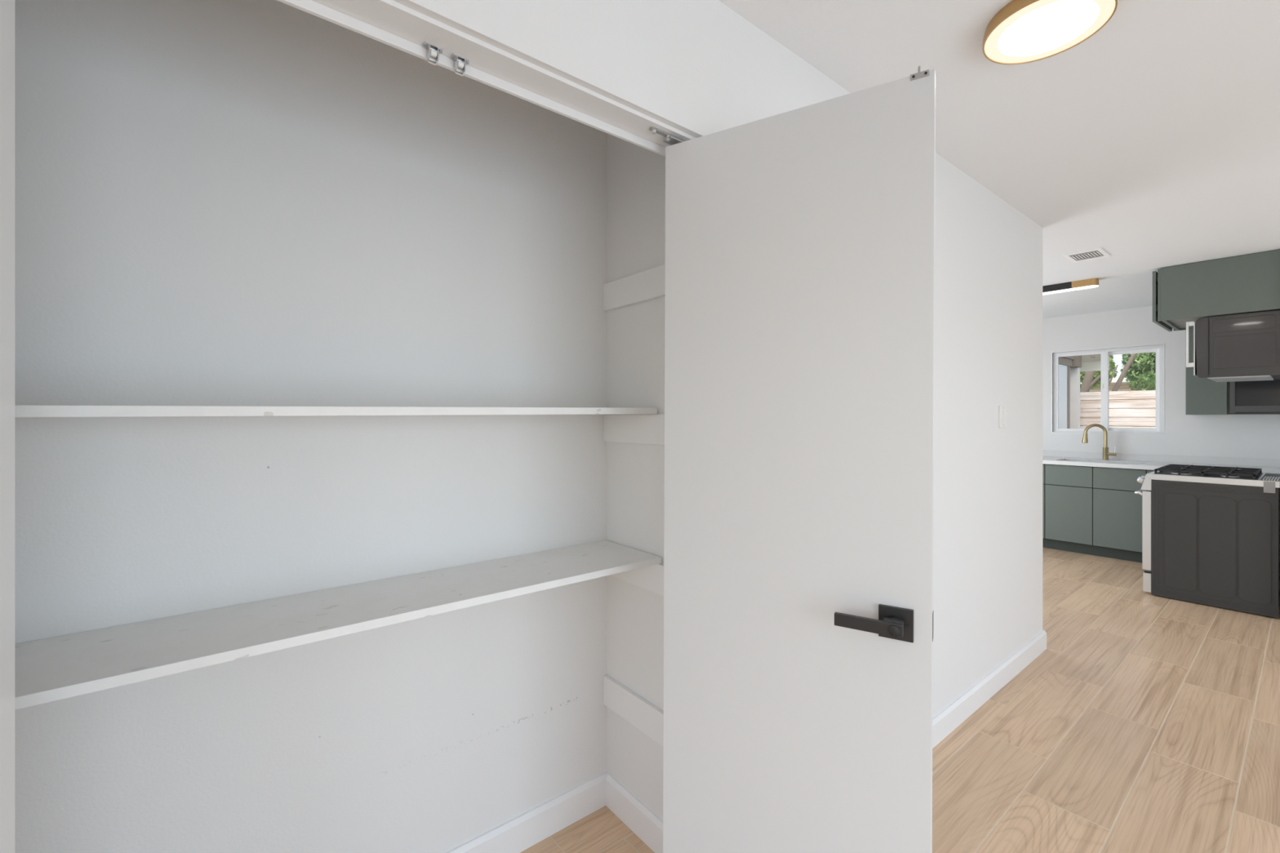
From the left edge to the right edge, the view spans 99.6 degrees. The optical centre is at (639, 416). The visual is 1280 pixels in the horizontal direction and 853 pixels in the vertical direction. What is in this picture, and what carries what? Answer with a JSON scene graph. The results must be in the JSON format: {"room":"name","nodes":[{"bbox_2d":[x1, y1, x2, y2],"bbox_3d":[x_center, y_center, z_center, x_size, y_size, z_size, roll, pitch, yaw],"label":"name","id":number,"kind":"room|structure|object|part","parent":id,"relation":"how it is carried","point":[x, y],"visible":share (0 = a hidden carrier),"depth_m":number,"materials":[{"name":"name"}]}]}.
{"room":"hallway","nodes":[
{"label":"hallway","id":0,"kind":"room"},
{"bbox_2d":[14,0,606,852],"bbox_3d":[-0.912,0.126,1.339,2.160,2.468,0.100,0,0,-39],"label":"wall","id":1,"kind":"structure","parent":0,"point":[218,202],"depth_m":1.32,"materials":[{"name":"paint"}]},
{"bbox_2d":[14,404,657,417],"bbox_3d":[-0.791,-0.011,1.188,1.939,0.034,0.286,0,0,-39],"label":"closet shelf","id":2,"kind":"object","parent":1,"relation":"attached to","point":[20,411],"visible":1,"depth_m":1.08,"materials":[{"name":"paint"}]},
{"bbox_2d":[14,540,662,710],"bbox_3d":[-0.784,0.446,1.184,1.945,0.022,0.300,0,0,-39],"label":"closet shelf","id":3,"kind":"object","parent":1,"relation":"attached to","point":[51,669],"visible":1,"depth_m":1.15,"materials":[{"name":"paint"}]},
{"bbox_2d":[445,630,1046,852],"bbox_3d":[-0.081,1.308,2.487,4.695,0.105,2.025,0,0,-39],"label":"baseboard","id":4,"kind":"structure","parent":1,"relation":"attached to","point":[522,832],"depth_m":1.84,"materials":[{"name":"wood"}]},
{"bbox_2d":[606,133,665,820],"bbox_3d":[0.071,0.126,1.762,0.100,2.468,0.475,0,0,-39],"label":"wall","id":5,"kind":"structure","parent":0,"point":[636,175],"depth_m":1.78,"materials":[{"name":"paint"}]},
{"bbox_2d":[603,674,663,746],"bbox_3d":[0.024,0.961,1.726,0.016,0.100,0.470,0,0,-39],"label":"cleat","id":6,"kind":"object","parent":5,"relation":"attached to","point":[645,716],"visible":0.56,"depth_m":1.77,"materials":[{"name":"wood"}]},
{"bbox_2d":[603,414,664,444],"bbox_3d":[0.024,0.039,1.726,0.016,0.094,0.470,0,0,-39],"label":"cleat","id":7,"kind":"object","parent":5,"relation":"attached to","point":[631,428],"visible":0.56,"depth_m":1.76,"materials":[{"name":"wood"}]},
{"bbox_2d":[605,773,662,852],"bbox_3d":[0.030,1.308,1.720,0.015,0.105,0.460,0,0,-39],"label":"baseboard","id":8,"kind":"structure","parent":5,"relation":"attached to","point":[644,823],"depth_m":1.77,"materials":[{"name":"wood"}]},
{"bbox_2d":[603,263,665,311],"bbox_3d":[0.024,-0.419,1.726,0.016,0.093,0.470,0,0,-39],"label":"cleat","id":9,"kind":"object","parent":5,"relation":"attached to","point":[649,284],"visible":0.56,"depth_m":1.76,"materials":[{"name":"wood"}]},
{"bbox_2d":[609,563,663,595],"bbox_3d":[0.024,0.502,1.726,0.016,0.092,0.470,0,0,-39],"label":"cleat","id":10,"kind":"object","parent":5,"relation":"attached to","point":[651,578],"visible":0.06,"depth_m":1.71,"materials":[{"name":"wood"}]},
{"bbox_2d":[393,0,1042,717],"bbox_3d":[-0.018,0.126,1.321,6.030,2.468,0.100,0,0,-39],"label":"wall","id":11,"kind":"structure","parent":0,"point":[695,68],"depth_m":2.38,"materials":[{"name":"paint"}]},
{"bbox_2d":[0,0,14,852],"bbox_3d":[-0.809,0.316,0.681,0.012,2.088,0.104,0,0,-39],"label":"trim","id":12,"kind":"structure","parent":11,"relation":"attached to","point":[6,6],"depth_m":0.69,"materials":[{"name":"wood"}]},
{"bbox_2d":[422,41,443,65],"bbox_3d":[-0.403,-0.703,1.051,0.036,0.032,0.018,0,0,-39],"label":"roller catch","id":13,"kind":"object","parent":11,"relation":"attached to","point":[433,51],"visible":1,"depth_m":1.05,"materials":[{"name":"silver metal"}]},
{"bbox_3d":[-0.402,-0.717,1.051,0.034,0.003,0.016,0,0,-39],"label":"plate","id":14,"kind":"part","parent":13,"relation":"part of","materials":[{"name":"silver metal"}]},
{"bbox_2d":[449,53,469,75],"bbox_3d":[-0.361,-0.703,1.084,0.036,0.032,0.018,0,0,-39],"label":"roller catch","id":15,"kind":"object","parent":11,"relation":"attached to","point":[460,62],"visible":1,"depth_m":1.08,"materials":[{"name":"silver metal"}]},
{"bbox_3d":[-0.361,-0.717,1.084,0.034,0.003,0.016,0,0,-39],"label":"plate","id":16,"kind":"part","parent":15,"relation":"part of","materials":[{"name":"silver metal"}]},
{"bbox_2d":[276,0,695,156],"bbox_3d":[-0.343,-0.713,1.070,1.226,0.030,0.083,0,0,-39],"label":"trim","id":17,"kind":"structure","parent":11,"relation":"attached to","point":[391,23],"depth_m":1.10,"materials":[{"name":"wood"}]},
{"bbox_2d":[648,126,684,145],"bbox_3d":[0.067,-0.710,1.373,0.103,0.016,0.030,0,0,-39],"label":"pivot bracket","id":18,"kind":"object","parent":11,"relation":"attached to","point":[671,140],"visible":0.84,"depth_m":1.37,"materials":[{"name":"metal"}]},
{"bbox_3d":[0.088,-0.706,1.389,0.050,0.004,0.030,0,0,-39],"label":"pivot arm","id":19,"kind":"part","parent":18,"relation":"part of","materials":[{"name":"metal"}]},
{"bbox_2d":[662,66,935,852],"bbox_3d":[0.315,0.320,1.224,0.611,2.059,0.099,0,0,31],"label":"door","id":20,"kind":"structure","parent":11,"relation":"in","point":[799,308],"depth_m":1.21,"materials":[{"name":"wood"}]},
{"bbox_3d":[0.460,0.420,1.092,0.128,0.025,0.011,0,0,31],"label":"lever","id":21,"kind":"part","parent":20,"relation":"part of","materials":[{"name":"black metal"}]},
{"bbox_3d":[0.592,0.423,1.094,0.001,0.056,0.023,0,0,31],"label":"latch plate","id":22,"kind":"part","parent":20,"relation":"part of","materials":[{"name":"silver metal"}]},
{"bbox_2d":[999,405,1006,427],"bbox_3d":[1.846,-0.001,2.751,0.089,0.112,0.012,0,0,-39],"label":"light switch","id":23,"kind":"object","parent":11,"relation":"attached to","point":[1002,409],"visible":1,"depth_m":2.74,"materials":[{"name":"white plastic"}]},
{"bbox_2d":[520,547,1279,852],"bbox_3d":[1.923,1.400,1.758,9.800,0.080,5.875,0,0,-39],"label":"floor","id":24,"kind":"structure","parent":0,"point":[1144,722],"depth_m":2.25,"materials":[{"name":"wood"}]},
{"bbox_2d":[1042,463,1046,547],"bbox_3d":[4.178,0.923,6.066,0.633,0.874,0.754,0,0,-39],"label":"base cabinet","id":25,"kind":"object","parent":24,"relation":"on","point":[1044,540],"visible":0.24,"depth_m":5.58,"materials":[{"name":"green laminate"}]},
{"bbox_3d":[4.057,0.592,5.726,0.020,0.199,0.371,0,0,-39],"label":"drawer","id":26,"kind":"part","parent":25,"relation":"part of","materials":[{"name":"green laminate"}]},
{"bbox_3d":[4.057,0.975,5.726,0.020,0.554,0.371,0,0,-39],"label":"cabinet door","id":27,"kind":"part","parent":25,"relation":"part of","materials":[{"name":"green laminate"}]},
{"bbox_2d":[1044,463,1146,562],"bbox_3d":[4.656,0.923,5.472,0.633,0.874,0.770,0,0,-39],"label":"base cabinet","id":28,"kind":"object","parent":24,"relation":"on","point":[1096,511],"visible":0.84,"depth_m":5.26,"materials":[{"name":"green laminate"}]},
{"bbox_3d":[4.296,0.592,5.429,0.020,0.199,0.379,0,0,-39],"label":"drawer","id":29,"kind":"part","parent":28,"relation":"part of","materials":[{"name":"green laminate"}]},
{"bbox_3d":[4.296,0.975,5.429,0.020,0.554,0.379,0,0,-39],"label":"cabinet door","id":30,"kind":"part","parent":28,"relation":"part of","materials":[{"name":"green laminate"}]},
{"bbox_3d":[4.538,0.975,5.129,0.020,0.554,0.379,0,0,-39],"label":"cabinet door","id":31,"kind":"part","parent":28,"relation":"part of","materials":[{"name":"green laminate"}]},
{"bbox_3d":[4.538,0.592,5.129,0.020,0.199,0.379,0,0,-39],"label":"drawer","id":32,"kind":"part","parent":28,"relation":"part of","materials":[{"name":"green laminate"}]},
{"bbox_2d":[1134,463,1279,617],"bbox_3d":[4.349,0.877,4.149,0.770,0.965,0.735,0,0,-39],"label":"range","id":33,"kind":"object","parent":24,"relation":"on","point":[1211,535],"visible":1,"depth_m":3.88,"materials":[{"name":"metal"}]},
{"bbox_3d":[4.138,0.591,4.411,0.760,0.035,0.062,0,0,-39],"label":"oven handle","id":34,"kind":"part","parent":33,"relation":"part of","materials":[{"name":"silver metal"}]},
{"bbox_3d":[3.890,0.493,4.202,0.053,0.055,0.044,0,0,-39],"label":"knob","id":35,"kind":"part","parent":33,"relation":"part of","materials":[{"name":"silver metal"}]},
{"bbox_3d":[4.165,0.502,4.378,0.760,0.117,0.059,0,0,-39],"label":"control panel","id":36,"kind":"part","parent":33,"relation":"part of","materials":[{"name":"silver metal"}]},
{"bbox_3d":[4.168,0.870,4.375,0.758,0.600,0.049,0,0,-39],"label":"oven door","id":37,"kind":"part","parent":33,"relation":"part of","materials":[{"name":"silver metal"}]},
{"bbox_3d":[4.169,1.266,4.373,0.758,0.143,0.045,0,0,-39],"label":"drawer","id":38,"kind":"part","parent":33,"relation":"part of","materials":[{"name":"silver metal"}]},
{"bbox_2d":[1146,470,1279,488],"bbox_3d":[4.372,0.452,4.120,0.768,0.048,0.662,0,0,-39],"label":"cooktop","id":39,"kind":"object","parent":33,"relation":"in","point":[1262,480],"depth_m":3.90,"materials":[{"name":"black metal"}]},
{"bbox_3d":[4.253,0.428,3.902,0.094,0.007,0.094,0,0,-39],"label":"burner","id":40,"kind":"part","parent":33,"relation":"part of","materials":[{"name":"metal"}]},
{"bbox_3d":[5.164,0.923,4.841,0.633,0.874,0.850,0,0,-39],"label":"base cabinet","id":41,"kind":"object","parent":24,"relation":"on","visible":0},
{"bbox_2d":[1042,450,1279,474],"bbox_3d":[4.677,0.431,5.427,0.664,0.106,2.375,0,0,-39],"label":"countertop","id":42,"kind":"structure","parent":41,"relation":"on","point":[1135,461],"depth_m":5.28,"materials":[{"name":"white stone"}]},
{"bbox_2d":[1081,423,1116,460],"bbox_3d":[4.765,0.259,5.620,0.280,0.372,0.072,0,0,31],"label":"faucet","id":43,"kind":"object","parent":42,"relation":"on","point":[1085,440],"visible":1,"depth_m":5.59,"materials":[{"name":"gold metal"}]},
{"bbox_3d":[4.741,0.199,5.633,0.195,0.252,0.029,0,0,25],"label":"spout","id":44,"kind":"part","parent":43,"relation":"part of","materials":[{"name":"gold metal"}]},
{"bbox_2d":[718,0,1279,318],"bbox_3d":[1.899,-1.168,1.787,9.800,0.120,5.800,0,0,-39],"label":"ceiling","id":45,"kind":"structure","parent":0,"point":[1152,141],"depth_m":1.97,"materials":[{"name":"paint"}]},
{"bbox_2d":[982,0,1117,64],"bbox_3d":[1.123,-1.089,1.496,0.297,0.038,0.297,0,0,-39],"label":"ceiling light","id":46,"kind":"object","parent":45,"relation":"in","point":[1022,31],"visible":1,"depth_m":1.49,"materials":[{"name":"gold metal"}]},
{"bbox_2d":[1042,278,1098,294],"bbox_3d":[3.313,-1.078,4.782,0.090,0.060,1.150,0,0,-39],"label":"light","id":47,"kind":"object","parent":45,"relation":"attached to","point":[1091,282],"visible":0.44,"depth_m":4.45,"materials":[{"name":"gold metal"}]},
{"bbox_2d":[1042,284,1098,294],"bbox_3d":[3.313,-1.050,4.782,0.082,0.005,1.144,0,0,-39],"label":"diffuser","id":48,"kind":"object","parent":47,"relation":"attached to","point":[1073,287],"depth_m":4.48,"materials":[{"name":"grey"}]},
{"bbox_2d":[1062,247,1111,262],"bbox_3d":[3.061,-1.100,3.709,0.276,0.016,0.204,0,0,-39],"label":"ceiling vent","id":49,"kind":"object","parent":45,"relation":"in","point":[1096,253],"visible":1,"depth_m":3.70,"materials":[{"name":"metal"}]},
{"bbox_2d":[1042,306,1279,459],"bbox_3d":[4.884,0.126,5.797,0.120,2.468,3.100,0,0,-39],"label":"wall","id":50,"kind":"structure","parent":0,"point":[1226,436],"depth_m":5.39,"materials":[{"name":"paint"}]},
{"bbox_2d":[1051,343,1164,434],"bbox_3d":[4.925,-0.273,5.723,0.098,0.897,0.912,0,0,-39],"label":"window","id":51,"kind":"structure","parent":50,"relation":"in","point":[1159,349],"depth_m":5.70,"materials":[{"name":"white plastic"}]},
{"bbox_3d":[4.784,-0.269,5.894,0.022,0.835,0.408,0,0,-39],"label":"sash","id":52,"kind":"part","parent":51,"relation":"part of","materials":[{"name":"white plastic"}]},
{"bbox_3d":[5.069,-0.269,5.593,0.022,0.835,0.449,0,0,-39],"label":"sash","id":53,"kind":"part","parent":51,"relation":"part of","materials":[{"name":"white plastic"}]},
{"bbox_2d":[1186,328,1279,414],"bbox_3d":[5.364,-0.529,4.857,0.309,1.021,0.630,0,0,-39],"label":"upper cabinet","id":54,"kind":"object","parent":50,"relation":"attached to","point":[1203,397],"visible":0.42,"depth_m":4.80,"materials":[{"name":"green laminate"}]},
{"bbox_3d":[5.135,-0.529,4.911,0.020,1.021,0.258,0,0,-39],"label":"cabinet door","id":55,"kind":"part","parent":54,"relation":"part of","materials":[{"name":"green laminate"}]},
{"bbox_3d":[5.232,-0.536,4.781,0.008,1.008,0.031,0,0,-39],"label":"door frame rail","id":56,"kind":"part","parent":54,"relation":"part of","materials":[{"name":"black wood"}]},
{"bbox_3d":[5.339,-0.532,4.664,0.012,1.015,0.358,0,0,-39],"label":"dark door panel","id":57,"kind":"part","parent":54,"relation":"part of","materials":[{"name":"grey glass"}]},
{"bbox_3d":[5.335,-0.069,4.654,0.008,0.053,0.295,0,0,-39],"label":"door frame rail","id":58,"kind":"part","parent":54,"relation":"part of","materials":[{"name":"black wood"}]},
{"bbox_3d":[4.971,0.126,4.056,1.930,2.468,0.120,0,0,-39],"label":"wall","id":59,"kind":"structure","parent":0,"visible":0},
{"bbox_2d":[1152,249,1279,331],"bbox_3d":[4.333,-0.908,4.035,0.759,0.392,0.649,0,0,-39],"label":"upper cabinet","id":60,"kind":"object","parent":59,"relation":"attached to","point":[1182,294],"visible":0.99,"depth_m":3.80,"materials":[{"name":"green laminate"}]},
{"bbox_3d":[3.987,-0.900,4.161,0.378,0.376,0.019,0,0,-39],"label":"cabinet door","id":61,"kind":"part","parent":60,"relation":"part of","materials":[{"name":"green laminate"}]},
{"bbox_3d":[4.284,-0.900,4.401,0.376,0.376,0.019,0,0,-39],"label":"cabinet door","id":62,"kind":"part","parent":60,"relation":"part of","materials":[{"name":"green laminate"}]},
{"bbox_3d":[4.165,-0.722,4.245,0.721,0.016,0.020,0,0,-39],"label":"rail","id":63,"kind":"part","parent":60,"relation":"part of","materials":[{"name":"green laminate"}]},
{"bbox_3d":[4.344,-0.737,4.023,0.721,0.014,0.591,0,0,-39],"label":"panel","id":64,"kind":"part","parent":60,"relation":"part of","materials":[{"name":"wood"}]},
{"bbox_2d":[1186,309,1279,382],"bbox_3d":[4.400,-0.493,3.980,0.704,0.442,0.474,0,0,-39],"label":"microwave","id":65,"kind":"object","parent":60,"relation":"attached to","point":[1239,347],"visible":1,"depth_m":3.76,"materials":[{"name":"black metal"}]},
{"bbox_3d":[4.006,-0.527,3.940,0.024,0.330,0.042,0,0,-39],"label":"handle","id":66,"kind":"part","parent":65,"relation":"part of","materials":[{"name":"white plastic"}]},
{"bbox_3d":[4.279,-0.492,4.132,0.696,0.384,0.007,0,0,-39],"label":"door","id":67,"kind":"part","parent":65,"relation":"part of","materials":[{"name":"silver metal"}]},
{"label":"outside","id":68,"kind":"structure","parent":0,"visible":0},
{"bbox_3d":[15.986,1.560,18.014,32.500,0.100,32.000,0,0,-39],"label":"ground","id":69,"kind":"structure","parent":68,"visible":0},
{"bbox_2d":[1058,355,1081,428],"bbox_3d":[5.281,0.225,7.966,2.420,2.570,1.420,0,0,-39],"label":"garden shed","id":70,"kind":"object","parent":69,"relation":"on","point":[1069,366],"visible":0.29,"depth_m":7.89,"materials":[{"name":"white wood"}]},
{"bbox_3d":[5.787,0.360,7.553,0.990,2.200,0.054,0,0,-39],"label":"shed door","id":71,"kind":"part","parent":70,"relation":"part of","materials":[{"name":"white wood"}]},
{"bbox_3d":[5.813,-0.792,7.568,1.350,0.095,0.064,0,0,-39],"label":"door frame","id":72,"kind":"part","parent":70,"relation":"part of","materials":[{"name":"beige wood"}]},
{"bbox_3d":[5.604,-0.953,7.390,2.000,0.215,0.078,0,0,-39],"label":"wall plate","id":73,"kind":"part","parent":70,"relation":"part of","materials":[{"name":"beige wood"}]},
{"bbox_3d":[6.215,0.360,7.892,0.098,2.200,0.064,0,0,-39],"label":"door frame","id":74,"kind":"part","parent":70,"relation":"part of","materials":[{"name":"beige wood"}]},
{"bbox_3d":[6.567,0.385,8.163,0.130,2.250,0.084,0,0,-39],"label":"corner post","id":75,"kind":"part","parent":70,"relation":"part of","materials":[{"name":"beige wood"}]},
{"bbox_3d":[6.521,-0.902,8.116,0.300,0.315,0.098,0,0,-39],"label":"wall plate","id":76,"kind":"part","parent":70,"relation":"part of","materials":[{"name":"beige wood"}]},
{"bbox_2d":[1080,354,1113,371],"bbox_3d":[6.638,-0.945,8.689,0.840,0.430,1.595,0,0,-39],"label":"roof","id":77,"kind":"structure","parent":70,"relation":"attached to","point":[1092,362],"depth_m":8.57,"materials":[{"name":"beige wood"}]},
{"bbox_2d":[1080,356,1118,426],"bbox_3d":[7.705,-0.368,10.083,1.803,3.758,1.978,0,0,-39],"label":"tree","id":78,"kind":"object","parent":69,"relation":"on","point":[1089,380],"visible":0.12,"depth_m":9.12,"materials":[{"name":"green plant"}]},
{"bbox_2d":[1080,390,1155,429],"bbox_3d":[9.161,0.567,5.453,0.110,1.887,9.000,0,0,-39],"label":"fence","id":79,"kind":"object","parent":69,"relation":"on","point":[1087,408],"visible":0.02,"depth_m":7.95,"materials":[{"name":"brown wood"}]},
{"bbox_2d":[1108,351,1155,417],"bbox_3d":[8.995,-0.325,8.482,2.140,3.670,2.329,0,0,-39],"label":"tree","id":80,"kind":"object","parent":69,"relation":"on","point":[1140,369],"visible":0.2,"depth_m":9.01,"materials":[{"name":"green plant"}]}
]}

